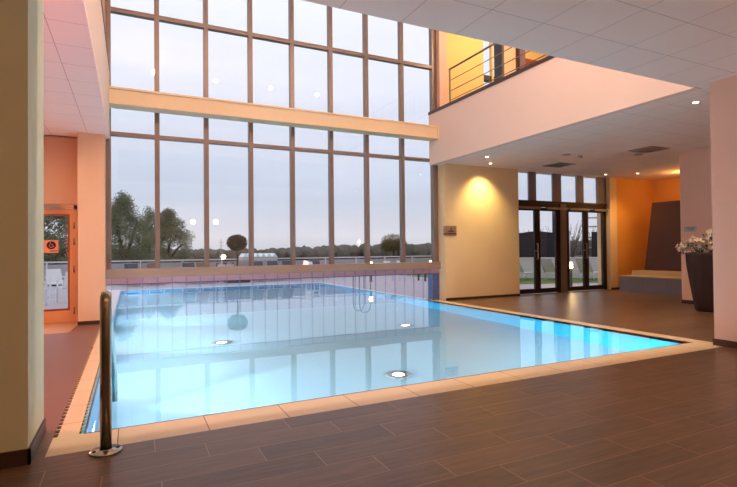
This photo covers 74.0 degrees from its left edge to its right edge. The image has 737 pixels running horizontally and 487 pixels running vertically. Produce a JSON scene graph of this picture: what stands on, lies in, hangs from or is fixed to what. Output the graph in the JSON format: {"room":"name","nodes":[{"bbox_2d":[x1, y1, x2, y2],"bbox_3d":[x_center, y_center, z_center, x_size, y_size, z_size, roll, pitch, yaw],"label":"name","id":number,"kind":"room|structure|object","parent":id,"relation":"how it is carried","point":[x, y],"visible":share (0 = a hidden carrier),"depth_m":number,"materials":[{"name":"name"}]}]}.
{"room":"indoor swimming pool","nodes":[
{"label":"indoor swimming pool","id":0,"kind":"room"},
{"bbox_2d":[0,0,43,452],"bbox_3d":[-2.920,-0.388,3.163,1.292,3.618,0.630,0,-1,-26],"label":"pillar","id":1,"kind":"structure","parent":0,"point":[21,21],"depth_m":3.14,"materials":[{"name":"white paint"}]},
{"bbox_2d":[44,135,77,273],"bbox_3d":[-6.940,-0.268,9.143,2.700,3.618,0.180,0,-1,-26],"label":"wall","id":2,"kind":"structure","parent":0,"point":[60,153],"depth_m":9.53,"materials":[{"name":"paint"}]},
{"bbox_2d":[44,204,77,322],"bbox_3d":[-6.134,0.394,9.402,0.918,2.286,0.180,0,-1,-26],"label":"door","id":3,"kind":"structure","parent":2,"relation":"attached to","point":[70,314],"depth_m":9.56,"materials":[{"name":"paint"}]},
{"bbox_2d":[44,240,57,252],"bbox_3d":[-6.206,0.057,9.395,0.423,0.243,0.020,0,-1,-26],"label":"sticker","id":4,"kind":"object","parent":3,"relation":"attached to","point":[50,246],"visible":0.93,"depth_m":9.43,"materials":[{"name":"orange paper"}]},
{"bbox_2d":[47,0,105,137],"bbox_3d":[-6.758,-4.274,9.254,3.150,4.392,0.270,0,-1,-26],"label":"wall","id":5,"kind":"structure","parent":0,"point":[103,1],"depth_m":9.82,"materials":[{"name":"paint"}]},
{"bbox_2d":[77,132,106,321],"bbox_3d":[-5.386,-0.278,9.547,0.450,3.618,0.630,0,-1,-26],"label":"pillar","id":6,"kind":"structure","parent":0,"point":[91,148],"depth_m":9.27,"materials":[{"name":"paint"}]},
{"bbox_2d":[78,320,99,324],"bbox_3d":[-5.228,1.492,9.234,0.450,0.068,0.014,0,-1,-26],"label":"baseboard","id":7,"kind":"object","parent":6,"relation":"attached to","point":[95,321],"visible":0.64,"depth_m":9.21,"materials":[{"name":"brown wood"}]},
{"bbox_2d":[85,0,109,134],"bbox_3d":[-5.147,-2.839,6.028,3.222,1.260,6.876,0,-1,-26],"label":"wall","id":8,"kind":"structure","parent":0,"point":[94,8],"depth_m":6.88,"materials":[{"name":"paint"}]},
{"bbox_2d":[101,0,109,71],"bbox_3d":[-3.772,-3.508,6.663,0.207,0.068,6.795,0,-1,-26],"label":"trim","id":9,"kind":"structure","parent":8,"relation":"on","point":[101,0],"depth_m":8.07,"materials":[{"name":"white paint"}]},
{"bbox_2d":[109,86,438,141],"bbox_3d":[-1.661,-2.880,11.233,7.596,0.369,0.396,0,-1,-26],"label":"beam","id":10,"kind":"structure","parent":8,"relation":"attached to","point":[119,97],"depth_m":10.77,"materials":[{"name":"beige paint"}]},
{"bbox_2d":[303,0,692,86],"bbox_3d":[1.213,-2.255,5.297,7.578,0.090,0.027,0,-1,-26],"label":"trim","id":11,"kind":"structure","parent":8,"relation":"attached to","point":[303,0],"depth_m":5.27,"materials":[{"name":"paint"}]},
{"bbox_2d":[44,275,597,322],"bbox_3d":[-2.731,1.708,18.004,32.400,0.180,12.330,0,-1,-26],"label":"floor","id":12,"kind":"structure","parent":0,"point":[394,286],"depth_m":19.24,"materials":[{"name":"grey concrete"}]},
{"bbox_2d":[44,281,46,304],"bbox_3d":[-8.662,1.176,12.532,0.504,0.855,0.558,-1,-1,5],"label":"chair","id":13,"kind":"object","parent":12,"relation":"on","point":[45,282],"visible":0.23,"depth_m":12.74,"materials":[{"name":"white plastic"}]},
{"bbox_2d":[45,269,67,297],"bbox_3d":[-9.674,1.221,15.149,0.558,0.855,0.504,-1,-1,41],"label":"chair","id":14,"kind":"object","parent":12,"relation":"on","point":[52,275],"visible":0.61,"depth_m":15.22,"materials":[{"name":"white plastic"}]},
{"bbox_2d":[56,272,67,303],"bbox_3d":[-8.162,1.183,13.373,0.558,0.855,0.504,-1,-1,38],"label":"chair","id":15,"kind":"object","parent":12,"relation":"on","point":[65,285],"visible":0.47,"depth_m":13.11,"materials":[{"name":"white plastic"}]},
{"bbox_2d":[123,263,141,286],"bbox_3d":[-9.607,1.263,19.881,0.607,0.903,1.433,0,-1,-30],"label":"sun lounger","id":16,"kind":"object","parent":12,"relation":"on","point":[125,265],"visible":0.29,"depth_m":20.40,"materials":[{"name":"metal"}]},
{"bbox_2d":[146,263,164,285],"bbox_3d":[-8.878,1.262,20.335,0.607,0.903,1.433,0,-1,-30],"label":"sun lounger","id":17,"kind":"object","parent":12,"relation":"on","point":[149,265],"visible":0.2,"depth_m":20.81,"materials":[{"name":"metal"}]},
{"bbox_2d":[181,262,200,284],"bbox_3d":[-7.581,1.256,20.865,0.607,0.903,1.433,0,-1,-29],"label":"sun lounger","id":18,"kind":"object","parent":12,"relation":"on","point":[184,264],"visible":0.27,"depth_m":21.40,"materials":[{"name":"metal"}]},
{"bbox_2d":[195,262,216,283],"bbox_3d":[-7.061,1.256,21.216,0.607,0.903,1.433,0,-1,-32],"label":"sun lounger","id":19,"kind":"object","parent":12,"relation":"on","point":[198,264],"visible":0.19,"depth_m":21.68,"materials":[{"name":"metal"}]},
{"bbox_2d":[224,234,249,282],"bbox_3d":[-5.702,0.637,21.232,0.990,2.106,0.939,0,-1,-26],"label":"tree","id":20,"kind":"object","parent":12,"relation":"on","point":[238,242],"visible":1,"depth_m":21.03,"materials":[{"name":"green plant"}]},
{"bbox_2d":[44,255,430,286],"bbox_3d":[-6.779,1.217,22.702,27.477,1.008,0.090,0,-1,-26],"label":"fence","id":21,"kind":"object","parent":12,"relation":"on","point":[64,268],"visible":0.16,"depth_m":23.07,"materials":[{"name":"grey metal"}]},
{"bbox_2d":[254,261,263,281],"bbox_3d":[-4.901,1.247,22.166,0.607,0.903,1.433,0,-1,-25],"label":"sun lounger","id":22,"kind":"object","parent":12,"relation":"on","point":[256,263],"visible":0.19,"depth_m":22.75,"materials":[{"name":"metal"}]},
{"bbox_2d":[266,260,285,280],"bbox_3d":[-4.273,1.245,22.521,0.607,0.903,1.433,0,-1,-25],"label":"sun lounger","id":23,"kind":"object","parent":12,"relation":"on","point":[273,262],"visible":0.27,"depth_m":23.08,"materials":[{"name":"metal"}]},
{"bbox_2d":[281,260,302,280],"bbox_3d":[-3.572,1.241,22.711,0.607,0.903,1.433,0,-1,-28],"label":"sun lounger","id":24,"kind":"object","parent":12,"relation":"on","point":[284,262],"visible":0.19,"depth_m":23.23,"materials":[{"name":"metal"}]},
{"bbox_2d":[305,262,319,281],"bbox_3d":[-2.508,1.238,21.730,0.504,0.855,0.558,0,-1,-43],"label":"chair","id":25,"kind":"object","parent":12,"relation":"on","point":[306,263],"visible":0.12,"depth_m":21.82,"materials":[{"name":"white plastic"}]},
{"bbox_2d":[309,260,328,278],"bbox_3d":[-2.387,1.238,23.386,0.607,0.903,1.433,0,-1,-23],"label":"sun lounger","id":26,"kind":"object","parent":12,"relation":"on","point":[312,261],"visible":0.24,"depth_m":23.97,"materials":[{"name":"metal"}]},
{"bbox_2d":[353,276,370,290],"bbox_3d":[-0.231,1.558,16.769,0.453,1.477,0.544,0,-1,-26],"label":"pool ladder","id":27,"kind":"object","parent":12,"relation":"attached to","point":[359,276],"visible":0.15,"depth_m":16.89,"materials":[{"name":"metal"}]},
{"bbox_2d":[383,261,398,280],"bbox_3d":[0.991,1.201,21.528,0.504,0.855,0.558,0,-1,-43],"label":"chair","id":28,"kind":"object","parent":12,"relation":"on","point":[383,261],"visible":0.23,"depth_m":21.59,"materials":[{"name":"white plastic"}]},
{"bbox_2d":[570,262,572,286],"bbox_3d":[6.992,1.080,16.931,0.184,0.855,0.184,0,-1,-26],"label":"bollard lamp","id":29,"kind":"object","parent":12,"relation":"on","point":[571,263],"visible":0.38,"depth_m":16.87,"materials":[{"name":"grey metal"}]},
{"bbox_2d":[0,289,736,486],"bbox_3d":[4.224,1.479,6.250,20.250,0.186,14.805,0,-1,-26],"label":"floor","id":30,"kind":"structure","parent":0,"point":[671,420],"depth_m":3.56,"materials":[{"name":"brown tile"}]},
{"bbox_2d":[0,418,45,468],"bbox_3d":[-2.899,1.371,3.131,1.326,0.099,0.646,0,-1,-26],"label":"baseboard","id":31,"kind":"structure","parent":30,"relation":"on","point":[22,457],"depth_m":3.12,"materials":[{"name":"brown wood"}]},
{"bbox_2d":[53,327,99,438],"bbox_3d":[-3.779,1.567,6.642,0.027,0.180,6.840,0,-1,-26],"label":"drain grate","id":32,"kind":"object","parent":30,"relation":"in","point":[92,346],"visible":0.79,"depth_m":4.75,"materials":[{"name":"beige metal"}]},
{"bbox_2d":[89,290,122,457],"bbox_3d":[-2.200,1.220,4.180,0.207,1.766,2.110,0,-1,-26],"label":"pool handrail","id":33,"kind":"object","parent":30,"relation":"on","point":[108,364],"visible":0.98,"depth_m":3.30,"materials":[{"name":"metal"}]},
{"bbox_2d":[57,300,700,437],"bbox_3d":[-0.227,1.554,8.366,7.870,0.180,6.840,0,-1,-26],"label":"trim","id":34,"kind":"structure","parent":30,"relation":"on","point":[71,426],"depth_m":5.38,"materials":[{"name":"beige tile"}]},
{"bbox_2d":[81,283,687,433],"bbox_3d":[-2.079,2.345,12.073,7.708,1.615,15.358,0,-1,-26],"label":"basin","id":35,"kind":"object","parent":30,"relation":"in","point":[304,283],"visible":0.15,"depth_m":8.56,"materials":[{"name":"blue tile"}]},
{"bbox_2d":[79,362,99,434],"bbox_3d":[-3.631,1.566,6.714,0.032,0.180,6.840,0,-1,-26],"label":"drain grate","id":36,"kind":"object","parent":35,"relation":"on","point":[97,372],"visible":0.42,"depth_m":4.49,"materials":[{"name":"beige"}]},
{"bbox_2d":[107,282,427,317],"bbox_3d":[-3.800,1.673,15.259,8.100,0.198,8.325,0,-1,-26],"label":"trim","id":37,"kind":"structure","parent":35,"relation":"attached to","point":[115,293],"depth_m":16.30,"materials":[{"name":"white tile"}]},
{"bbox_2d":[84,283,686,432],"bbox_3d":[-2.086,1.543,12.084,7.438,0.001,15.089,0,-1,-26],"label":"pool water","id":38,"kind":"object","parent":35,"relation":"in","point":[190,360],"visible":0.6,"depth_m":6.96,"materials":[{"name":"blue liquid"}]},
{"bbox_2d":[84,300,692,433],"bbox_3d":[-0.257,1.556,8.351,7.470,0.176,6.840,0,-1,-26],"label":"trim","id":39,"kind":"structure","parent":35,"relation":"attached to","point":[429,300],"depth_m":5.09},
{"bbox_2d":[560,204,567,291],"bbox_3d":[5.950,0.142,15.052,0.234,2.700,0.180,0,-1,-26],"label":"trim","id":40,"kind":"structure","parent":30,"relation":"on","point":[563,222],"depth_m":14.96,"materials":[{"name":"brown metal"}]},
{"bbox_2d":[597,177,617,289],"bbox_3d":[7.822,-0.322,16.034,0.324,3.618,0.495,0,-1,-26],"label":"wall pier","id":41,"kind":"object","parent":30,"relation":"on","point":[611,193],"visible":0.71,"depth_m":15.83,"materials":[{"name":"beige paint"}]},
{"bbox_2d":[566,204,607,290],"bbox_3d":[7.002,0.138,15.533,2.079,2.700,0.196,0,-1,-26],"label":"door","id":42,"kind":"structure","parent":41,"relation":"attached to","point":[585,209],"depth_m":15.47,"materials":[{"name":"brown metal"}]},
{"bbox_2d":[685,252,713,311],"bbox_3d":[7.173,0.800,10.270,0.877,1.233,0.877,0,-1,-26],"label":"planter","id":43,"kind":"object","parent":30,"relation":"on","point":[699,265],"visible":0.55,"depth_m":10.09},
{"bbox_2d":[676,228,712,253],"bbox_3d":[7.184,-0.008,10.275,1.030,0.637,1.243,0,-1,-26],"label":"flower arrangement","id":44,"kind":"object","parent":43,"relation":"in","point":[706,240],"visible":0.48,"depth_m":10.20,"materials":[{"name":"white plant"}]},
{"bbox_2d":[45,341,722,456],"bbox_3d":[1.333,1.496,5.122,7.898,0.180,0.360,0,-1,-26],"label":"trim","id":45,"kind":"structure","parent":0,"point":[82,442],"depth_m":4.32,"materials":[{"name":"beige tile"}]},
{"bbox_2d":[43,0,736,180],"bbox_3d":[4.197,-2.262,6.280,20.250,0.072,14.760,0,-1,-26],"label":"ceiling","id":46,"kind":"structure","parent":0,"point":[693,43],"depth_m":5.79,"materials":[{"name":"paint"}]},
{"bbox_2d":[543,162,574,167],"bbox_3d":[5.186,-2.136,13.312,0.648,0.011,0.594,0,-1,-26],"label":"ceiling vent","id":47,"kind":"object","parent":46,"relation":"in","point":[557,162],"visible":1,"depth_m":13.34,"materials":[{"name":"metal"}]},
{"bbox_2d":[629,146,669,152],"bbox_3d":[6.491,-2.175,11.345,0.648,0.011,0.594,0,-1,-26],"label":"ceiling vent","id":48,"kind":"object","parent":46,"relation":"in","point":[648,146],"visible":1,"depth_m":11.31,"materials":[{"name":"metal"}]},
{"bbox_2d":[436,30,446,107],"bbox_3d":[1.969,-4.968,13.252,0.243,3.069,0.180,0,-1,-26],"label":"pillar","id":49,"kind":"structure","parent":0,"point":[441,37],"depth_m":13.17,"materials":[{"name":"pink paint"}]},
{"bbox_2d":[438,163,519,300],"bbox_3d":[3.047,-0.306,13.691,2.538,3.618,0.540,0,-1,-26],"label":"wall","id":50,"kind":"structure","parent":0,"point":[482,203],"depth_m":13.37,"materials":[{"name":"beige paint"}]},
{"bbox_2d":[112,273,431,284],"bbox_3d":[-1.677,0.816,11.478,7.902,0.014,0.018,0,-1,-26],"label":"trim","id":51,"kind":"structure","parent":50,"relation":"attached to","point":[425,273],"depth_m":11.08,"materials":[{"name":"beige tile"}]},
{"bbox_2d":[106,0,440,284],"bbox_3d":[-1.725,-2.839,11.551,7.902,7.299,0.306,0,-1,-26],"label":"window","id":52,"kind":"structure","parent":50,"relation":"in","point":[206,270],"depth_m":11.39,"materials":[{"name":"brown metal"}]},
{"bbox_2d":[142,281,142,318],"bbox_3d":[-4.606,1.150,9.967,0.005,0.752,0.028,0,-1,-26],"label":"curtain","id":53,"kind":"object","parent":52,"relation":"hanging from","point":[142,281],"depth_m":9.96,"materials":[{"name":"fabric"}]},
{"bbox_2d":[213,275,213,313],"bbox_3d":[-3.353,1.101,10.575,0.005,0.819,0.028,0,-1,-26],"label":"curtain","id":54,"kind":"object","parent":52,"relation":"hanging from","point":[213,275],"depth_m":10.58,"materials":[{"name":"fabric"}]},
{"bbox_2d":[252,274,252,311],"bbox_3d":[-2.598,1.106,10.942,0.006,0.826,0.028,0,-1,-26],"label":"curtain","id":55,"kind":"object","parent":52,"relation":"hanging from","point":[252,274],"depth_m":10.94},
{"bbox_2d":[300,273,300,302],"bbox_3d":[-1.594,1.039,11.431,0.006,0.676,0.028,0,-1,-26],"label":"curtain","id":56,"kind":"object","parent":52,"relation":"hanging from","point":[300,289],"depth_m":11.42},
{"bbox_2d":[365,271,365,304],"bbox_3d":[-0.081,1.106,12.164,0.009,0.819,0.028,0,-1,-26],"label":"curtain","id":57,"kind":"object","parent":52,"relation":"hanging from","point":[365,271],"depth_m":12.16,"materials":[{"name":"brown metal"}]},
{"bbox_2d":[428,273,438,299],"bbox_3d":[1.761,1.244,13.209,0.207,0.891,0.234,0,-1,-26],"label":"trim","id":58,"kind":"structure","parent":50,"relation":"attached to","point":[433,279],"depth_m":13.12,"materials":[{"name":"stone"}]},
{"bbox_2d":[443,226,456,235],"bbox_3d":[2.160,-0.339,12.942,0.414,0.261,0.040,0,-1,-26],"label":"wall sign","id":59,"kind":"object","parent":50,"relation":"attached to","point":[447,230],"visible":1,"depth_m":12.94,"materials":[{"name":"beige plastic"}]},
{"bbox_2d":[446,294,519,300],"bbox_3d":[3.186,1.467,13.418,2.538,0.063,0.014,0,-1,-26],"label":"baseboard","id":60,"kind":"structure","parent":50,"relation":"attached to","point":[505,295],"depth_m":13.36,"materials":[{"name":"brown wood"}]},
{"bbox_2d":[519,202,567,293],"bbox_3d":[5.155,0.145,14.637,2.079,2.700,0.196,0,-1,-26],"label":"door","id":61,"kind":"structure","parent":50,"relation":"in","point":[536,208],"depth_m":14.61,"materials":[{"name":"brown metal"}]},
{"bbox_2d":[518,172,606,205],"bbox_3d":[5.928,-1.666,15.104,3.888,0.918,0.198,0,-1,-26],"label":"window","id":62,"kind":"structure","parent":50,"relation":"in","point":[531,176],"depth_m":15.00,"materials":[{"name":"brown metal"}]},
{"bbox_2d":[446,33,548,102],"bbox_3d":[5.918,-4.979,15.370,9.198,3.069,0.180,0,-1,-26],"label":"wall","id":63,"kind":"structure","parent":0,"point":[459,48],"depth_m":13.76,"materials":[{"name":"yellow paint"}]},
{"bbox_2d":[484,42,501,82],"bbox_3d":[3.582,-4.972,14.185,0.684,3.069,0.270,0,-1,-26],"label":"window","id":64,"kind":"structure","parent":63,"relation":"in","point":[496,61],"depth_m":14.18,"materials":[{"name":"grey glass"}]},
{"bbox_2d":[516,48,519,70],"bbox_3d":[4.391,-4.975,14.579,0.072,3.069,0.270,0,-1,-26],"label":"trim","id":65,"kind":"structure","parent":63,"relation":"attached to","point":[517,49],"depth_m":14.47,"materials":[{"name":"brown wood"}]},
{"bbox_2d":[525,58,535,66],"bbox_3d":[4.933,-4.504,14.827,0.504,2.124,0.101,0,-1,-26],"label":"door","id":66,"kind":"structure","parent":63,"relation":"in","point":[526,59],"depth_m":14.75,"materials":[{"name":"brown wood"}]},
{"bbox_2d":[407,274,597,283],"bbox_3d":[14.352,1.652,26.297,23.220,0.176,12.330,0,-1,-26],"label":"lawn","id":67,"kind":"structure","parent":0,"point":[527,280],"depth_m":20.55,"materials":[{"name":"green plant"}]},
{"bbox_2d":[519,262,533,280],"bbox_3d":[6.631,1.118,21.074,1.433,0.903,0.607,0,-1,-39],"label":"sun lounger","id":68,"kind":"object","parent":67,"relation":"on","point":[520,267],"visible":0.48,"depth_m":20.68,"materials":[{"name":"metal"}]},
{"bbox_2d":[541,259,554,279],"bbox_3d":[7.999,1.104,21.038,1.433,0.903,0.607,0,-1,-39],"label":"sun lounger","id":69,"kind":"object","parent":67,"relation":"on","point":[547,264],"visible":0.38,"depth_m":20.73,"materials":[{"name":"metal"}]},
{"bbox_2d":[552,211,553,231],"bbox_3d":[10.419,-0.724,27.582,0.124,4.680,0.124,0,-1,-26],"label":"flag pole","id":70,"kind":"object","parent":67,"relation":"on","point":[552,211],"visible":0.15,"depth_m":27.56,"materials":[{"name":"grey metal"}]},
{"bbox_2d":[519,257,597,277],"bbox_3d":[9.922,1.077,21.883,11.268,0.936,0.180,-1,-1,12],"label":"wall","id":71,"kind":"structure","parent":67,"relation":"on","point":[527,263],"depth_m":22.17,"materials":[{"name":"grey concrete"}]},
{"bbox_2d":[519,230,597,257],"bbox_3d":[11.270,0.450,23.489,12.564,2.205,0.091,-1,-1,12],"label":"fence","id":72,"kind":"object","parent":67,"relation":"on","point":[547,249],"visible":0.08,"depth_m":24.08,"materials":[{"name":"metal"}]},
{"bbox_2d":[576,259,597,279],"bbox_3d":[9.404,1.086,20.720,1.433,0.903,0.607,0,-1,-39],"label":"sun lounger","id":73,"kind":"object","parent":67,"relation":"on","point":[579,261],"visible":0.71,"depth_m":20.50,"materials":[{"name":"metal"}]},
{"bbox_2d":[429,57,700,164],"bbox_3d":[3.187,-2.827,10.068,0.144,1.341,6.867,0,-1,-26],"label":"wall","id":74,"kind":"structure","parent":0,"point":[554,94],"depth_m":9.62,"materials":[{"name":"paint"}]},
{"bbox_2d":[428,56,553,114],"bbox_3d":[3.188,-3.535,10.081,0.198,0.076,6.867,0,-1,-26],"label":"trim","id":75,"kind":"structure","parent":74,"relation":"on","point":[547,58],"depth_m":10.70,"materials":[{"name":"brown metal"}]},
{"bbox_2d":[448,43,544,101],"bbox_3d":[3.361,-4.041,9.782,0.046,0.923,5.962,0,-1,-26],"label":"gallery railing","id":76,"kind":"object","parent":75,"relation":"on","point":[491,45],"visible":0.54,"depth_m":11.28,"materials":[{"name":"brown metal"}]},
{"bbox_2d":[616,177,679,286],"bbox_3d":[9.624,-0.353,15.083,2.088,3.618,3.780,0,-1,-26],"label":"wall","id":77,"kind":"structure","parent":0,"point":[635,198],"depth_m":16.27,"materials":[{"name":"orange paint"}]},
{"bbox_2d":[618,270,681,279],"bbox_3d":[9.511,0.914,14.490,2.457,0.171,2.853,0,-1,-26],"label":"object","id":78,"kind":"structure","parent":77,"relation":"attached to","point":[635,273],"depth_m":14.63,"materials":[{"name":"beige wood"}]},
{"bbox_2d":[645,200,680,270],"bbox_3d":[9.636,-0.238,14.566,0.540,2.133,2.664,0,-1,-26],"label":"wood panel","id":79,"kind":"object","parent":78,"relation":"on","point":[662,254],"visible":0.44,"depth_m":15.09,"materials":[{"name":"brown wood"}]},
{"bbox_2d":[620,277,681,295],"bbox_3d":[9.531,1.224,14.484,2.430,0.450,2.835,0,-1,-26],"label":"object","id":80,"kind":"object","parent":77,"relation":"attached to","point":[629,284],"depth_m":14.27,"materials":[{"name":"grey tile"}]},
{"bbox_2d":[679,147,711,299],"bbox_3d":[8.664,-0.414,9.766,0.360,3.618,4.590,0,-1,-26],"label":"wall","id":81,"kind":"structure","parent":0,"point":[695,165],"depth_m":11.48,"materials":[{"name":"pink paint"}]},
{"bbox_2d":[682,300,693,303],"bbox_3d":[8.513,1.350,9.661,0.014,0.090,4.590,0,-1,-26],"label":"baseboard","id":82,"kind":"structure","parent":81,"relation":"attached to","point":[683,301],"depth_m":11.59,"materials":[{"name":"brown wood"}]},
{"bbox_2d":[684,226,696,231],"bbox_3d":[7.593,-0.339,11.546,0.013,0.117,0.288,0,-1,-26],"label":"wall sign","id":83,"kind":"object","parent":81,"relation":"attached to","point":[694,228],"visible":1,"depth_m":11.53,"materials":[{"name":"metal"}]},
{"bbox_2d":[710,75,736,341],"bbox_3d":[5.696,-0.434,6.090,1.170,3.618,2.007,0,-1,-26],"label":"pillar","id":84,"kind":"structure","parent":0,"point":[723,92],"depth_m":6.59,"materials":[{"name":"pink paint"}]},
{"bbox_2d":[713,338,736,348],"bbox_3d":[5.705,1.330,6.069,1.184,0.090,2.021,0,-1,-26],"label":"baseboard","id":85,"kind":"structure","parent":84,"relation":"attached to","point":[719,342],"depth_m":6.58,"materials":[{"name":"brown wood"}]},
{"label":"outside","id":86,"kind":"structure","parent":0,"visible":0},
{"bbox_3d":[-45.489,7.761,341.077,504.000,0.090,606.420,0,-1,-26],"label":"ground","id":87,"kind":"structure","parent":86,"visible":0},
{"bbox_2d":[44,204,67,285],"bbox_3d":[-24.703,-0.267,38.337,5.186,7.470,3.927,-1,-1,9],"label":"tree","id":88,"kind":"object","parent":87,"relation":"on","point":[48,257],"visible":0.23,"depth_m":37.95,"materials":[{"name":"green plant"}]},
{"bbox_2d":[111,190,154,263],"bbox_3d":[-24.283,-0.865,48.361,4.768,8.927,6.184,-1,-1,41],"label":"tree","id":89,"kind":"object","parent":87,"relation":"on","point":[122,218],"visible":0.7,"depth_m":48.09,"materials":[{"name":"green plant"}]},
{"bbox_2d":[126,206,169,262],"bbox_3d":[-29.254,-0.587,64.779,5.266,8.902,4.560,-1,-1,10],"label":"tree","id":90,"kind":"object","parent":87,"relation":"on","point":[149,214],"visible":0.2,"depth_m":64.57,"materials":[{"name":"green plant"}]},
{"bbox_2d":[150,207,195,262],"bbox_3d":[-23.521,-0.328,58.699,5.404,8.139,4.682,0,-1,-34],"label":"tree","id":91,"kind":"object","parent":87,"relation":"on","point":[168,222],"visible":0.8,"depth_m":58.23,"materials":[{"name":"green plant"}]},
{"bbox_2d":[239,253,277,260],"bbox_3d":[-18.719,2.825,82.913,5.778,2.340,3.780,0,-1,-26],"label":"greenhouse","id":92,"kind":"object","parent":87,"relation":"on","point":[243,255],"visible":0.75,"depth_m":81.74,"materials":[{"name":"white plastic"}]},
{"bbox_2d":[57,240,591,264],"bbox_3d":[28.292,1.947,157.743,301.725,6.969,40.783,0,-1,-26],"label":"woodland","id":93,"kind":"object","parent":87,"relation":"on","point":[343,250],"visible":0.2,"depth_m":135.75,"materials":[{"name":"green plant"}]},
{"bbox_2d":[380,234,407,257],"bbox_3d":[2.122,1.180,41.078,2.455,4.107,2.137,0,-1,-26],"label":"tree","id":94,"kind":"object","parent":87,"relation":"on","point":[390,244],"visible":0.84,"depth_m":40.62,"materials":[{"name":"green plant"}]},
{"bbox_2d":[546,220,581,256],"bbox_3d":[15.010,0.645,37.483,3.101,4.834,2.977,0,-1,-26],"label":"bare shrub","id":95,"kind":"object","parent":87,"relation":"on","point":[573,253],"visible":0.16,"depth_m":36.91,"materials":[{"name":"grey plant"}]},
{"bbox_2d":[579,225,596,256],"bbox_3d":[18.335,0.769,38.895,3.138,4.558,2.957,0,-1,-26],"label":"bare shrub","id":96,"kind":"object","parent":87,"relation":"on","point":[590,253],"visible":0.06,"depth_m":38.72,"materials":[{"name":"grey plant"}]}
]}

